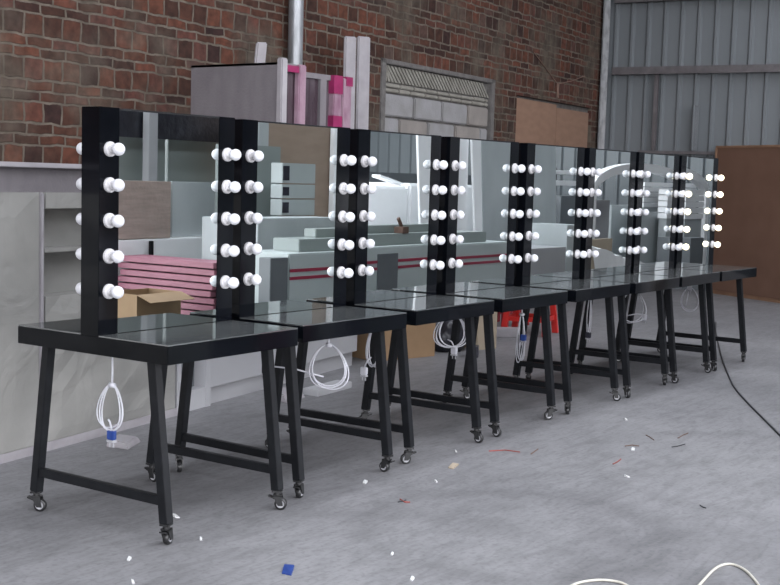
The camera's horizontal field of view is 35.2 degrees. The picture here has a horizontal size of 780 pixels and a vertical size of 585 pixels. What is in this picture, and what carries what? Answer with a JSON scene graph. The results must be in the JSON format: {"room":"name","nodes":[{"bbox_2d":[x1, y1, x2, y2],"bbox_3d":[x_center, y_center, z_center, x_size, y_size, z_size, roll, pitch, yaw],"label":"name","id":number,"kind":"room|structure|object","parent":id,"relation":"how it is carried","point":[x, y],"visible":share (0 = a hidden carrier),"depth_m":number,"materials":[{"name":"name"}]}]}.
{"room":"workshop","nodes":[
{"label":"workshop","id":0,"kind":"room"},
{"bbox_2d":[0,0,603,163],"bbox_3d":[-3.762,-2.450,5.917,0.240,6.400,27.269,5,6,30],"label":"wall","id":1,"kind":"structure","parent":0,"point":[58,58],"depth_m":10.09,"materials":[{"name":"red brick"}]},
{"bbox_2d":[288,0,303,64],"bbox_3d":[-0.803,-2.751,10.606,0.130,6.300,0.130,5,6,30],"label":"drain pipe","id":2,"kind":"object","parent":1,"relation":"attached to","point":[296,7],"visible":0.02,"depth_m":10.60,"materials":[{"name":"silver metal"}]},
{"bbox_2d":[379,58,494,139],"bbox_3d":[0.464,-1.567,13.387,0.212,1.700,2.640,5,6,30],"label":"window","id":3,"kind":"structure","parent":1,"relation":"in","point":[414,98],"depth_m":13.19,"materials":[{"name":"stone"}]},
{"bbox_2d":[515,96,588,147],"bbox_3d":[2.066,-1.718,16.199,0.180,1.570,2.550,5,6,30],"label":"board","id":4,"kind":"object","parent":1,"relation":"in","point":[537,121],"depth_m":15.99,"materials":[{"name":"brown wood"}]},
{"bbox_2d":[534,52,583,97],"bbox_3d":[2.222,-2.800,16.074,0.031,0.515,1.770,5,6,30],"label":"hook","id":5,"kind":"object","parent":1,"relation":"attached to","point":[534,52],"visible":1,"depth_m":16.02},
{"bbox_2d":[0,289,779,584],"bbox_3d":[3.672,1.498,1.485,52.000,0.200,60.000,5,7,35],"label":"floor","id":6,"kind":"structure","parent":0,"point":[562,512],"depth_m":5.59,"materials":[{"name":"concrete"}]},
{"bbox_2d":[0,161,176,463],"bbox_3d":[-2.310,0.110,5.616,0.660,1.445,3.690,4,6,25],"label":"shelving unit","id":7,"kind":"object","parent":6,"relation":"on","point":[40,203],"visible":0.49,"depth_m":6.17,"materials":[{"name":"laminate"}]},
{"bbox_2d":[43,192,80,252],"bbox_3d":[-1.524,-0.281,6.631,0.120,0.520,1.110,4,6,25],"label":"shelf","id":8,"kind":"object","parent":7,"relation":"attached to","point":[61,231],"depth_m":6.32,"materials":[{"name":"laminate"}]},
{"bbox_2d":[106,434,140,449],"bbox_3d":[-1.381,0.771,6.378,0.136,0.041,0.196,3,5,12],"label":"foam offcut","id":9,"kind":"object","parent":6,"relation":"on","point":[127,442],"visible":0.85,"depth_m":6.33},
{"bbox_2d":[18,106,297,543],"bbox_3d":[-0.952,0.091,5.096,0.847,1.660,0.773,5,6,34],"label":"station","id":10,"kind":"object","parent":6,"relation":"on","point":[157,218],"visible":1,"depth_m":4.95,"materials":[{"name":"black paint"}]},
{"bbox_2d":[103,284,123,298],"bbox_3d":[-1.065,-0.002,4.759,0.076,0.059,0.059,5,7,35],"label":"bulb socket","id":11,"kind":"object","parent":10,"relation":"attached to","point":[110,291],"depth_m":4.75,"materials":[{"name":"white ceramic"}]},
{"bbox_2d":[103,248,123,263],"bbox_3d":[-1.062,-0.139,4.747,0.076,0.059,0.059,5,7,35],"label":"bulb socket","id":12,"kind":"object","parent":10,"relation":"attached to","point":[110,255],"depth_m":4.74,"materials":[{"name":"white ceramic"}]},
{"bbox_2d":[103,213,124,227],"bbox_3d":[-1.058,-0.275,4.734,0.076,0.059,0.059,5,7,35],"label":"bulb","id":13,"kind":"object","parent":10,"relation":"attached to","point":[110,220],"depth_m":4.73,"materials":[{"name":"white glass"}]},
{"bbox_2d":[103,177,124,192],"bbox_3d":[-1.054,-0.412,4.721,0.076,0.059,0.059,5,7,35],"label":"bulb","id":14,"kind":"object","parent":10,"relation":"attached to","point":[110,184],"depth_m":4.72,"materials":[{"name":"white glass"}]},
{"bbox_2d":[104,141,124,156],"bbox_3d":[-1.050,-0.549,4.708,0.076,0.059,0.059,5,7,35],"label":"bulb","id":15,"kind":"object","parent":10,"relation":"attached to","point":[111,148],"depth_m":4.70,"materials":[{"name":"white glass"}]},
{"bbox_2d":[117,110,218,332],"bbox_3d":[-0.903,-0.291,5.035,0.005,0.870,0.568,5,6,34],"label":"mirror","id":16,"kind":"object","parent":10,"relation":"on","point":[168,238],"depth_m":5.02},
{"bbox_2d":[220,275,238,288],"bbox_3d":[-0.688,-0.042,5.313,0.075,0.059,0.059,5,7,35],"label":"bulb socket","id":17,"kind":"object","parent":10,"relation":"attached to","point":[226,281],"depth_m":5.31,"materials":[{"name":"white ceramic"}]},
{"bbox_2d":[221,244,239,256],"bbox_3d":[-0.683,-0.179,5.300,0.075,0.059,0.059,5,7,35],"label":"bulb socket","id":18,"kind":"object","parent":10,"relation":"attached to","point":[227,250],"depth_m":5.29,"materials":[{"name":"glass"}]},
{"bbox_2d":[221,212,239,225],"bbox_3d":[-0.679,-0.316,5.287,0.075,0.059,0.059,5,7,35],"label":"bulb","id":19,"kind":"object","parent":10,"relation":"attached to","point":[227,218],"depth_m":5.28,"materials":[{"name":"white glass"}]},
{"bbox_2d":[222,180,240,193],"bbox_3d":[-0.675,-0.453,5.274,0.075,0.059,0.059,5,7,35],"label":"bulb","id":20,"kind":"object","parent":10,"relation":"attached to","point":[228,186],"depth_m":5.27,"materials":[{"name":"white glass"}]},
{"bbox_2d":[222,148,240,161],"bbox_3d":[-0.671,-0.590,5.262,0.075,0.059,0.059,5,7,35],"label":"bulb","id":21,"kind":"object","parent":10,"relation":"attached to","point":[228,154],"depth_m":5.26,"materials":[{"name":"white glass"}]},
{"bbox_2d":[254,42,266,62],"bbox_3d":[-1.175,-0.801,10.054,0.030,2.499,0.425,5,7,35],"label":"strip","id":22,"kind":"object","parent":6,"relation":"on","point":[260,50],"visible":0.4,"depth_m":10.04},
{"bbox_2d":[175,335,356,413],"bbox_3d":[-1.270,0.007,8.472,1.205,1.180,2.340,4,6,25],"label":"base cabinet","id":23,"kind":"object","parent":6,"relation":"on","point":[223,378],"visible":0.2,"depth_m":7.82,"materials":[{"name":"laminate"}]},
{"bbox_2d":[191,58,305,123],"bbox_3d":[-1.037,-1.143,8.864,0.877,1.040,0.272,5,7,35],"label":"cabinet","id":24,"kind":"object","parent":23,"relation":"on","point":[271,91],"visible":0.53,"depth_m":8.67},
{"bbox_2d":[305,72,352,127],"bbox_3d":[-0.732,-1.207,9.754,0.634,1.020,0.574,5,7,35],"label":"plastic sheet","id":25,"kind":"object","parent":23,"relation":"on","point":[328,97],"visible":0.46,"depth_m":9.58,"materials":[{"name":"plastic"}]},
{"bbox_2d":[282,564,293,575],"bbox_3d":[-0.368,0.998,4.427,0.036,0.012,0.100,2,5,1],"label":"scrap","id":26,"kind":"object","parent":6,"relation":"on","point":[288,568],"visible":1,"depth_m":4.42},
{"bbox_2d":[175,119,406,497],"bbox_3d":[-0.486,0.036,5.832,0.847,1.660,0.773,6,7,36],"label":"station","id":27,"kind":"object","parent":6,"relation":"on","point":[290,268],"visible":0.77,"depth_m":5.74,"materials":[{"name":"black paint"}]},
{"bbox_2d":[243,273,261,285],"bbox_3d":[-0.609,-0.058,5.499,0.076,0.059,0.059,5,7,35],"label":"bulb socket","id":28,"kind":"object","parent":27,"relation":"attached to","point":[249,279],"depth_m":5.49,"materials":[{"name":"white ceramic"}]},
{"bbox_2d":[244,242,261,254],"bbox_3d":[-0.605,-0.194,5.486,0.076,0.059,0.059,5,7,35],"label":"bulb socket","id":29,"kind":"object","parent":27,"relation":"attached to","point":[250,248],"depth_m":5.48,"materials":[{"name":"white ceramic"}]},
{"bbox_2d":[244,211,262,223],"bbox_3d":[-0.601,-0.331,5.473,0.076,0.059,0.059,5,7,35],"label":"bulb","id":30,"kind":"object","parent":27,"relation":"attached to","point":[250,217],"depth_m":5.47,"materials":[{"name":"white glass"}]},
{"bbox_2d":[245,180,262,193],"bbox_3d":[-0.597,-0.468,5.461,0.076,0.059,0.059,5,7,35],"label":"bulb","id":31,"kind":"object","parent":27,"relation":"attached to","point":[251,186],"depth_m":5.46,"materials":[{"name":"white glass"}]},
{"bbox_2d":[245,149,263,162],"bbox_3d":[-0.593,-0.605,5.448,0.076,0.059,0.059,5,7,35],"label":"bulb","id":32,"kind":"object","parent":27,"relation":"attached to","point":[251,155],"depth_m":5.44,"materials":[{"name":"white glass"}]},
{"bbox_2d":[254,122,336,314],"bbox_3d":[-0.438,-0.346,5.769,0.005,0.870,0.568,6,7,36],"label":"mirror","id":33,"kind":"object","parent":27,"relation":"on","point":[296,265],"depth_m":5.76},
{"bbox_2d":[337,266,353,277],"bbox_3d":[-0.214,-0.097,6.040,0.076,0.059,0.059,5,7,35],"label":"bulb","id":34,"kind":"object","parent":27,"relation":"attached to","point":[342,271],"depth_m":6.03,"materials":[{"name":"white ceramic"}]},
{"bbox_2d":[338,239,353,250],"bbox_3d":[-0.210,-0.233,6.027,0.076,0.059,0.059,5,7,35],"label":"bulb socket","id":35,"kind":"object","parent":27,"relation":"attached to","point":[343,244],"depth_m":6.02,"materials":[{"name":"white ceramic"}]},
{"bbox_2d":[338,211,354,222],"bbox_3d":[-0.206,-0.370,6.015,0.076,0.059,0.059,5,7,35],"label":"bulb socket","id":36,"kind":"object","parent":27,"relation":"attached to","point":[343,216],"depth_m":6.01,"materials":[{"name":"white ceramic"}]},
{"bbox_2d":[339,182,355,194],"bbox_3d":[-0.202,-0.507,6.002,0.076,0.059,0.059,5,7,35],"label":"bulb socket","id":37,"kind":"object","parent":27,"relation":"attached to","point":[345,188],"depth_m":6.00,"materials":[{"name":"glass"}]},
{"bbox_2d":[340,154,356,165],"bbox_3d":[-0.198,-0.644,5.989,0.076,0.059,0.059,5,7,35],"label":"bulb socket","id":38,"kind":"object","parent":27,"relation":"attached to","point":[345,159],"depth_m":5.98,"materials":[{"name":"white ceramic"}]},
{"bbox_2d":[281,387,304,402],"bbox_3d":[-0.659,0.649,7.818,0.177,0.059,0.237,5,6,29],"label":"foam offcut","id":39,"kind":"object","parent":6,"relation":"on","point":[284,393],"visible":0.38,"depth_m":7.70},
{"bbox_2d":[303,380,351,396],"bbox_3d":[-0.412,0.633,8.141,0.120,0.045,0.430,5,6,29],"label":"board offcut","id":40,"kind":"object","parent":6,"relation":"on","point":[316,391],"visible":0.82,"depth_m":8.02,"materials":[{"name":"white laminate"}]},
{"bbox_2d":[343,36,355,128],"bbox_3d":[-0.388,-0.960,11.088,0.030,2.669,0.183,5,7,35],"label":"strip","id":41,"kind":"object","parent":6,"relation":"on","point":[349,62],"visible":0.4,"depth_m":10.98,"materials":[{"name":"plastic"}]},
{"bbox_2d":[355,36,369,129],"bbox_3d":[-0.270,-0.982,11.254,0.030,2.690,0.208,5,7,35],"label":"strip","id":42,"kind":"object","parent":6,"relation":"on","point":[363,43],"visible":0.4,"depth_m":11.13,"materials":[{"name":"plastic"}]},
{"bbox_2d":[286,129,493,463],"bbox_3d":[-0.001,-0.018,6.555,0.847,1.660,0.773,5,6,34],"label":"station","id":43,"kind":"object","parent":6,"relation":"on","point":[395,176],"visible":0.7,"depth_m":6.44,"materials":[{"name":"black paint"}]},
{"bbox_2d":[358,264,373,275],"bbox_3d":[-0.116,-0.110,6.218,0.075,0.059,0.059,5,7,35],"label":"bulb","id":44,"kind":"object","parent":43,"relation":"attached to","point":[363,269],"depth_m":6.21,"materials":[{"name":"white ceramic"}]},
{"bbox_2d":[359,237,374,248],"bbox_3d":[-0.112,-0.247,6.205,0.075,0.059,0.059,5,7,35],"label":"bulb socket","id":45,"kind":"object","parent":43,"relation":"attached to","point":[364,243],"depth_m":6.20,"materials":[{"name":"white ceramic"}]},
{"bbox_2d":[359,210,375,221],"bbox_3d":[-0.108,-0.384,6.193,0.075,0.059,0.059,5,7,35],"label":"bulb socket","id":46,"kind":"object","parent":43,"relation":"attached to","point":[364,215],"depth_m":6.19,"materials":[{"name":"white ceramic"}]},
{"bbox_2d":[360,183,375,194],"bbox_3d":[-0.104,-0.521,6.180,0.075,0.059,0.059,5,7,35],"label":"bulb socket","id":47,"kind":"object","parent":43,"relation":"attached to","point":[365,188],"depth_m":6.17,"materials":[{"name":"white ceramic"}]},
{"bbox_2d":[361,155,376,166],"bbox_3d":[-0.100,-0.658,6.167,0.075,0.059,0.059,5,7,35],"label":"bulb socket","id":48,"kind":"object","parent":43,"relation":"attached to","point":[366,160],"depth_m":6.16,"materials":[{"name":"glass"}]},
{"bbox_2d":[366,132,430,301],"bbox_3d":[0.048,-0.399,6.493,0.005,0.870,0.568,5,6,34],"label":"mirror","id":49,"kind":"object","parent":43,"relation":"on","point":[400,231],"depth_m":6.49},
{"bbox_2d":[430,259,444,269],"bbox_3d":[0.265,-0.151,6.770,0.075,0.059,0.059,5,7,35],"label":"bulb","id":50,"kind":"object","parent":43,"relation":"attached to","point":[434,265],"depth_m":6.76,"materials":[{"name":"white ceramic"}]},
{"bbox_2d":[430,235,444,244],"bbox_3d":[0.269,-0.287,6.757,0.075,0.059,0.059,5,7,35],"label":"bulb socket","id":51,"kind":"object","parent":43,"relation":"attached to","point":[434,239],"depth_m":6.75,"materials":[{"name":"white ceramic"}]},
{"bbox_2d":[431,210,445,219],"bbox_3d":[0.273,-0.424,6.744,0.075,0.059,0.059,5,7,35],"label":"bulb socket","id":52,"kind":"object","parent":43,"relation":"attached to","point":[435,214],"depth_m":6.74,"materials":[{"name":"glass"}]},
{"bbox_2d":[432,185,446,194],"bbox_3d":[0.277,-0.561,6.732,0.075,0.059,0.059,5,7,35],"label":"bulb socket","id":53,"kind":"object","parent":43,"relation":"attached to","point":[436,189],"depth_m":6.72,"materials":[{"name":"glass"}]},
{"bbox_2d":[433,159,447,169],"bbox_3d":[0.281,-0.698,6.719,0.075,0.059,0.059,5,7,35],"label":"bulb socket","id":54,"kind":"object","parent":43,"relation":"attached to","point":[437,163],"depth_m":6.71,"materials":[{"name":"white ceramic"}]},
{"bbox_2d":[352,323,435,360],"bbox_3d":[-0.027,0.194,9.865,0.620,0.621,0.502,-3,7,-40],"label":"cardboard box","id":55,"kind":"object","parent":6,"relation":"on","point":[420,341],"visible":0.1,"depth_m":9.75,"materials":[{"name":"cardboard"}]},
{"bbox_2d":[435,319,465,351],"bbox_3d":[0.481,0.288,10.260,0.379,0.390,0.410,5,7,35],"label":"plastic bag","id":56,"kind":"object","parent":6,"relation":"on","point":[445,332],"visible":0.29,"depth_m":10.11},
{"bbox_2d":[387,137,567,436],"bbox_3d":[0.498,-0.070,7.274,0.847,1.660,0.773,5,7,35],"label":"station","id":57,"kind":"object","parent":6,"relation":"on","point":[480,178],"visible":0.75,"depth_m":7.16,"materials":[{"name":"black paint"}]},
{"bbox_2d":[448,258,462,267],"bbox_3d":[0.377,-0.163,6.940,0.075,0.059,0.059,5,7,35],"label":"bulb","id":58,"kind":"object","parent":57,"relation":"attached to","point":[452,262],"depth_m":6.93,"materials":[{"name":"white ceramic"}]},
{"bbox_2d":[449,234,463,243],"bbox_3d":[0.381,-0.300,6.927,0.075,0.059,0.059,5,7,35],"label":"bulb socket","id":59,"kind":"object","parent":57,"relation":"attached to","point":[453,238],"depth_m":6.92,"materials":[{"name":"glass"}]},
{"bbox_2d":[450,209,464,219],"bbox_3d":[0.385,-0.437,6.914,0.075,0.059,0.059,5,7,35],"label":"bulb socket","id":60,"kind":"object","parent":57,"relation":"attached to","point":[455,214],"depth_m":6.91,"materials":[{"name":"glass"}]},
{"bbox_2d":[451,185,465,194],"bbox_3d":[0.389,-0.574,6.901,0.075,0.059,0.059,5,7,35],"label":"bulb socket","id":61,"kind":"object","parent":57,"relation":"attached to","point":[455,189],"depth_m":6.90,"materials":[{"name":"glass"}]},
{"bbox_2d":[452,160,465,170],"bbox_3d":[0.393,-0.711,6.888,0.075,0.059,0.059,5,7,35],"label":"bulb socket","id":62,"kind":"object","parent":57,"relation":"attached to","point":[457,165],"depth_m":6.88,"materials":[{"name":"white ceramic"}]},
{"bbox_2d":[455,139,510,291],"bbox_3d":[0.546,-0.452,7.211,0.005,0.870,0.568,5,7,35],"label":"mirror","id":63,"kind":"object","parent":57,"relation":"on","point":[485,203],"depth_m":7.21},
{"bbox_2d":[508,254,521,263],"bbox_3d":[0.768,-0.203,7.484,0.075,0.059,0.059,5,7,35],"label":"bulb socket","id":64,"kind":"object","parent":57,"relation":"attached to","point":[512,259],"depth_m":7.48,"materials":[{"name":"white ceramic"}]},
{"bbox_2d":[509,232,522,240],"bbox_3d":[0.772,-0.340,7.471,0.075,0.059,0.059,5,7,35],"label":"bulb socket","id":65,"kind":"object","parent":57,"relation":"attached to","point":[512,235],"depth_m":7.46,"materials":[{"name":"white ceramic"}]},
{"bbox_2d":[510,209,523,218],"bbox_3d":[0.776,-0.476,7.459,0.075,0.059,0.059,5,7,35],"label":"bulb socket","id":66,"kind":"object","parent":57,"relation":"attached to","point":[514,213],"depth_m":7.45,"materials":[{"name":"white ceramic"}]},
{"bbox_2d":[511,186,524,195],"bbox_3d":[0.780,-0.613,7.446,0.075,0.059,0.059,5,7,35],"label":"bulb socket","id":67,"kind":"object","parent":57,"relation":"attached to","point":[520,191],"depth_m":7.44,"materials":[{"name":"white ceramic"}]},
{"bbox_2d":[512,164,525,172],"bbox_3d":[0.784,-0.750,7.433,0.075,0.059,0.059,5,7,35],"label":"bulb socket","id":68,"kind":"object","parent":57,"relation":"attached to","point":[521,168],"depth_m":7.42,"materials":[{"name":"white ceramic"}]},
{"bbox_2d":[463,312,496,349],"bbox_3d":[0.735,0.170,10.469,0.220,0.601,0.302,-2,7,-38],"label":"cardboard box","id":69,"kind":"object","parent":6,"relation":"on","point":[480,340],"visible":0.13,"depth_m":10.34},
{"bbox_2d":[496,327,517,337],"bbox_3d":[0.839,0.362,11.219,0.760,0.085,0.140,1,5,-9],"label":"foam block","id":70,"kind":"object","parent":6,"relation":"on","point":[502,332],"visible":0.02,"depth_m":11.19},
{"bbox_2d":[501,305,558,332],"bbox_3d":[1.322,0.137,11.549,0.455,0.500,0.455,4,6,21],"label":"plastic stool","id":71,"kind":"object","parent":6,"relation":"on","point":[514,317],"visible":0.19,"depth_m":11.63,"materials":[{"name":"plastic"}]},
{"bbox_2d":[460,143,629,413],"bbox_3d":[1.008,-0.121,7.977,0.847,1.660,0.773,5,7,35],"label":"station","id":72,"kind":"object","parent":6,"relation":"on","point":[551,180],"visible":0.76,"depth_m":7.86,"materials":[{"name":"black paint"}]},
{"bbox_2d":[525,253,537,261],"bbox_3d":[0.887,-0.214,7.643,0.075,0.059,0.059,5,7,35],"label":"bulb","id":73,"kind":"object","parent":72,"relation":"attached to","point":[529,257],"depth_m":7.64,"materials":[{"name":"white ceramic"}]},
{"bbox_2d":[526,231,538,239],"bbox_3d":[0.891,-0.351,7.630,0.075,0.059,0.059,5,7,35],"label":"bulb","id":74,"kind":"object","parent":72,"relation":"attached to","point":[530,235],"depth_m":7.62,"materials":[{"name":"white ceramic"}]},
{"bbox_2d":[527,209,539,217],"bbox_3d":[0.895,-0.488,7.618,0.075,0.059,0.059,5,7,35],"label":"bulb socket","id":75,"kind":"object","parent":72,"relation":"attached to","point":[531,213],"depth_m":7.61,"materials":[{"name":"white ceramic"}]},
{"bbox_2d":[528,187,540,195],"bbox_3d":[0.899,-0.625,7.605,0.075,0.059,0.059,5,7,35],"label":"bulb","id":76,"kind":"object","parent":72,"relation":"attached to","point":[532,191],"depth_m":7.60,"materials":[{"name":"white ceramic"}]},
{"bbox_2d":[528,164,541,173],"bbox_3d":[0.903,-0.761,7.592,0.075,0.059,0.059,5,7,35],"label":"bulb","id":77,"kind":"object","parent":72,"relation":"attached to","point":[532,169],"depth_m":7.59,"materials":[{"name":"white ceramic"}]},
{"bbox_2d":[530,145,577,283],"bbox_3d":[1.056,-0.503,7.914,0.005,0.870,0.568,5,7,35],"label":"mirror","id":78,"kind":"object","parent":72,"relation":"on","point":[557,203],"depth_m":7.92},
{"bbox_2d":[575,250,586,258],"bbox_3d":[1.278,-0.253,8.187,0.075,0.059,0.059,5,7,35],"label":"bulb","id":79,"kind":"object","parent":72,"relation":"attached to","point":[583,254],"depth_m":8.18,"materials":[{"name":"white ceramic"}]},
{"bbox_2d":[576,229,587,237],"bbox_3d":[1.282,-0.390,8.175,0.075,0.059,0.059,5,7,35],"label":"bulb","id":80,"kind":"object","parent":72,"relation":"attached to","point":[579,233],"depth_m":8.17,"materials":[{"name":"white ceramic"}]},
{"bbox_2d":[577,209,588,216],"bbox_3d":[1.286,-0.527,8.162,0.075,0.059,0.059,5,7,35],"label":"bulb socket","id":81,"kind":"object","parent":72,"relation":"attached to","point":[580,213],"depth_m":8.15,"materials":[{"name":"glass"}]},
{"bbox_2d":[577,188,589,196],"bbox_3d":[1.290,-0.664,8.149,0.075,0.059,0.059,5,7,35],"label":"bulb","id":82,"kind":"object","parent":72,"relation":"attached to","point":[580,192],"depth_m":8.14,"materials":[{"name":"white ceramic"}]},
{"bbox_2d":[578,167,590,175],"bbox_3d":[1.294,-0.801,8.136,0.075,0.059,0.059,5,7,35],"label":"bulb","id":83,"kind":"object","parent":72,"relation":"attached to","point":[581,171],"depth_m":8.13,"materials":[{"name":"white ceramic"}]},
{"bbox_2d":[571,579,627,584],"bbox_3d":[0.730,1.039,4.347,0.288,0.010,0.148,2,5,-1],"label":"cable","id":84,"kind":"object","parent":6,"relation":"on","point":[588,580],"visible":1,"depth_m":4.40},
{"bbox_2d":[525,148,679,397],"bbox_3d":[1.492,-0.169,8.643,0.847,1.660,0.773,5,6,34],"label":"station","id":85,"kind":"object","parent":6,"relation":"on","point":[610,182],"visible":0.73,"depth_m":8.57,"materials":[{"name":"black paint"}]},
{"bbox_2d":[587,249,598,257],"bbox_3d":[1.376,-0.262,8.307,0.075,0.059,0.059,5,7,35],"label":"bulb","id":86,"kind":"object","parent":85,"relation":"attached to","point":[590,252],"depth_m":8.30,"materials":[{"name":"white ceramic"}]},
{"bbox_2d":[588,229,599,237],"bbox_3d":[1.380,-0.399,8.294,0.075,0.059,0.059,5,7,35],"label":"bulb","id":87,"kind":"object","parent":85,"relation":"attached to","point":[591,233],"depth_m":8.29,"materials":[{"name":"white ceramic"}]},
{"bbox_2d":[589,208,600,216],"bbox_3d":[1.384,-0.535,8.281,0.075,0.059,0.059,5,7,35],"label":"bulb socket","id":88,"kind":"object","parent":85,"relation":"attached to","point":[592,213],"depth_m":8.27,"materials":[{"name":"white ceramic"}]},
{"bbox_2d":[589,188,601,196],"bbox_3d":[1.388,-0.672,8.268,0.075,0.059,0.059,5,7,35],"label":"bulb socket","id":89,"kind":"object","parent":85,"relation":"attached to","point":[593,192],"depth_m":8.26,"materials":[{"name":"glass"}]},
{"bbox_2d":[590,168,602,175],"bbox_3d":[1.392,-0.809,8.256,0.075,0.059,0.059,5,7,35],"label":"bulb","id":90,"kind":"object","parent":85,"relation":"attached to","point":[594,171],"depth_m":8.25,"materials":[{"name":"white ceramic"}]},
{"bbox_2d":[591,150,629,277],"bbox_3d":[1.541,-0.551,8.581,0.005,0.870,0.568,5,6,34],"label":"mirror","id":91,"kind":"object","parent":85,"relation":"on","point":[613,204],"depth_m":8.59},
{"bbox_2d":[627,246,638,253],"bbox_3d":[1.758,-0.302,8.858,0.075,0.059,0.059,5,7,35],"label":"bulb","id":92,"kind":"object","parent":85,"relation":"attached to","point":[630,250],"depth_m":8.85,"materials":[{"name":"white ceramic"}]},
{"bbox_2d":[628,227,639,234],"bbox_3d":[1.762,-0.439,8.845,0.075,0.059,0.059,5,7,35],"label":"bulb","id":93,"kind":"object","parent":85,"relation":"attached to","point":[631,231],"depth_m":8.84,"materials":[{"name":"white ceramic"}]},
{"bbox_2d":[629,208,640,215],"bbox_3d":[1.766,-0.576,8.832,0.075,0.059,0.059,5,7,35],"label":"bulb socket","id":94,"kind":"object","parent":85,"relation":"attached to","point":[637,212],"depth_m":8.82,"materials":[{"name":"white ceramic"}]},
{"bbox_2d":[630,189,641,196],"bbox_3d":[1.770,-0.713,8.819,0.075,0.059,0.059,5,7,35],"label":"bulb socket","id":95,"kind":"object","parent":85,"relation":"attached to","point":[633,193],"depth_m":8.81,"materials":[{"name":"white ceramic"}]},
{"bbox_2d":[631,170,642,177],"bbox_3d":[1.774,-0.849,8.807,0.075,0.059,0.059,5,7,35],"label":"bulb","id":96,"kind":"object","parent":85,"relation":"attached to","point":[633,172],"depth_m":8.80,"materials":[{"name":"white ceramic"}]},
{"bbox_2d":[597,0,610,148],"bbox_3d":[3.034,-3.311,17.259,0.100,6.400,0.110,5,6,30],"label":"post","id":97,"kind":"object","parent":6,"relation":"on","point":[607,3],"visible":0.44,"depth_m":17.23,"materials":[{"name":"metal"}]},
{"bbox_2d":[577,152,719,382],"bbox_3d":[1.960,-0.218,9.316,0.847,1.660,0.773,5,6,34],"label":"station","id":98,"kind":"object","parent":6,"relation":"on","point":[658,184],"visible":0.66,"depth_m":9.24,"materials":[{"name":"black paint"}]},
{"bbox_2d":[639,189,649,196],"bbox_3d":[1.856,-0.721,8.941,0.075,0.059,0.059,5,7,35],"label":"bulb socket","id":99,"kind":"object","parent":98,"relation":"attached to","point":[646,193],"depth_m":8.93,"materials":[{"name":"white ceramic"}]},
{"bbox_2d":[640,170,650,177],"bbox_3d":[1.860,-0.858,8.928,0.075,0.059,0.059,5,7,35],"label":"bulb","id":100,"kind":"object","parent":98,"relation":"attached to","point":[647,174],"depth_m":8.91,"materials":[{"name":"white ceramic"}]},
{"bbox_2d":[639,154,673,271],"bbox_3d":[2.009,-0.600,9.254,0.005,0.870,0.568,5,6,34],"label":"mirror","id":101,"kind":"object","parent":98,"relation":"on","point":[660,201],"depth_m":9.26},
{"bbox_2d":[671,243,681,250],"bbox_3d":[2.227,-0.351,9.530,0.075,0.059,0.059,5,7,35],"label":"bulb","id":102,"kind":"object","parent":98,"relation":"attached to","point":[678,247],"depth_m":9.52,"materials":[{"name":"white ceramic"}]},
{"bbox_2d":[674,190,684,197],"bbox_3d":[2.239,-0.762,9.491,0.075,0.059,0.059,5,7,35],"label":"bulb socket","id":103,"kind":"object","parent":98,"relation":"attached to","point":[681,193],"depth_m":9.48,"materials":[{"name":"glass"}]},
{"bbox_2d":[675,172,685,179],"bbox_3d":[2.243,-0.898,9.479,0.075,0.059,0.059,5,7,35],"label":"bulb","id":104,"kind":"object","parent":98,"relation":"attached to","point":[677,175],"depth_m":9.47,"materials":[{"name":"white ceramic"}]},
{"bbox_2d":[627,155,756,370],"bbox_3d":[2.429,-0.265,9.963,0.847,1.660,0.773,6,7,35],"label":"station","id":105,"kind":"object","parent":6,"relation":"on","point":[699,186],"visible":0.77,"depth_m":9.90,"materials":[{"name":"black paint"}]},
{"bbox_2d":[681,157,713,267],"bbox_3d":[2.478,-0.647,9.900,0.005,0.870,0.568,6,7,35],"label":"mirror","id":106,"kind":"object","parent":105,"relation":"on","point":[699,237],"depth_m":9.91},
{"bbox_2d":[698,563,759,584],"bbox_3d":[1.247,1.047,4.420,0.234,0.010,0.453,4,6,27],"label":"cable","id":107,"kind":"object","parent":6,"relation":"on","point":[723,564],"visible":1,"depth_m":4.55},
{"bbox_2d":[712,145,779,302],"bbox_3d":[5.001,-0.859,15.447,0.350,1.972,2.488,-1,6,-25],"label":"display panel","id":108,"kind":"object","parent":6,"relation":"on","point":[749,235],"visible":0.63,"depth_m":15.82,"materials":[{"name":"wood"}]},
{"bbox_2d":[715,322,779,435],"bbox_3d":[2.666,0.657,9.033,0.344,0.012,8.053,2,5,9],"label":"power cable","id":109,"kind":"object","parent":6,"relation":"on","point":[738,392],"visible":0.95,"depth_m":8.31,"materials":[{"name":"black rubber"}]},
{"bbox_2d":[604,0,779,290],"bbox_3d":[10.011,-2.841,13.350,16.200,6.600,0.045,5,6,30],"label":"wall","id":110,"kind":"structure","parent":0,"point":[735,108],"depth_m":16.73,"materials":[{"name":"metal"}]},
{"bbox_2d":[614,0,693,3],"bbox_3d":[9.987,-3.546,13.206,15.800,0.170,0.120,5,6,30],"label":"steel beam","id":111,"kind":"structure","parent":110,"relation":"attached to","point":[615,1],"depth_m":16.91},
{"bbox_2d":[638,150,714,154],"bbox_3d":[4.000,-1.916,16.828,1.220,0.040,0.065,5,6,30],"label":"steel rail","id":112,"kind":"object","parent":110,"relation":"attached to","point":[656,152],"visible":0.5,"depth_m":16.80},
{"bbox_2d":[651,74,659,149],"bbox_3d":[3.668,-2.497,16.982,0.050,1.050,0.055,5,6,30],"label":"steel mullion","id":113,"kind":"object","parent":112,"relation":"on","point":[656,81],"visible":1,"depth_m":16.96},
{"bbox_2d":[691,105,699,150],"bbox_3d":[4.141,-2.233,16.670,0.070,0.610,0.055,5,6,30],"label":"strut","id":114,"kind":"object","parent":112,"relation":"on","point":[695,122],"visible":1,"depth_m":16.68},
{"bbox_2d":[611,64,779,74],"bbox_3d":[9.957,-2.534,13.301,15.800,0.105,0.120,5,6,30],"label":"purlin","id":115,"kind":"object","parent":110,"relation":"attached to","point":[752,68],"visible":1,"depth_m":16.59,"materials":[{"name":"metal"}]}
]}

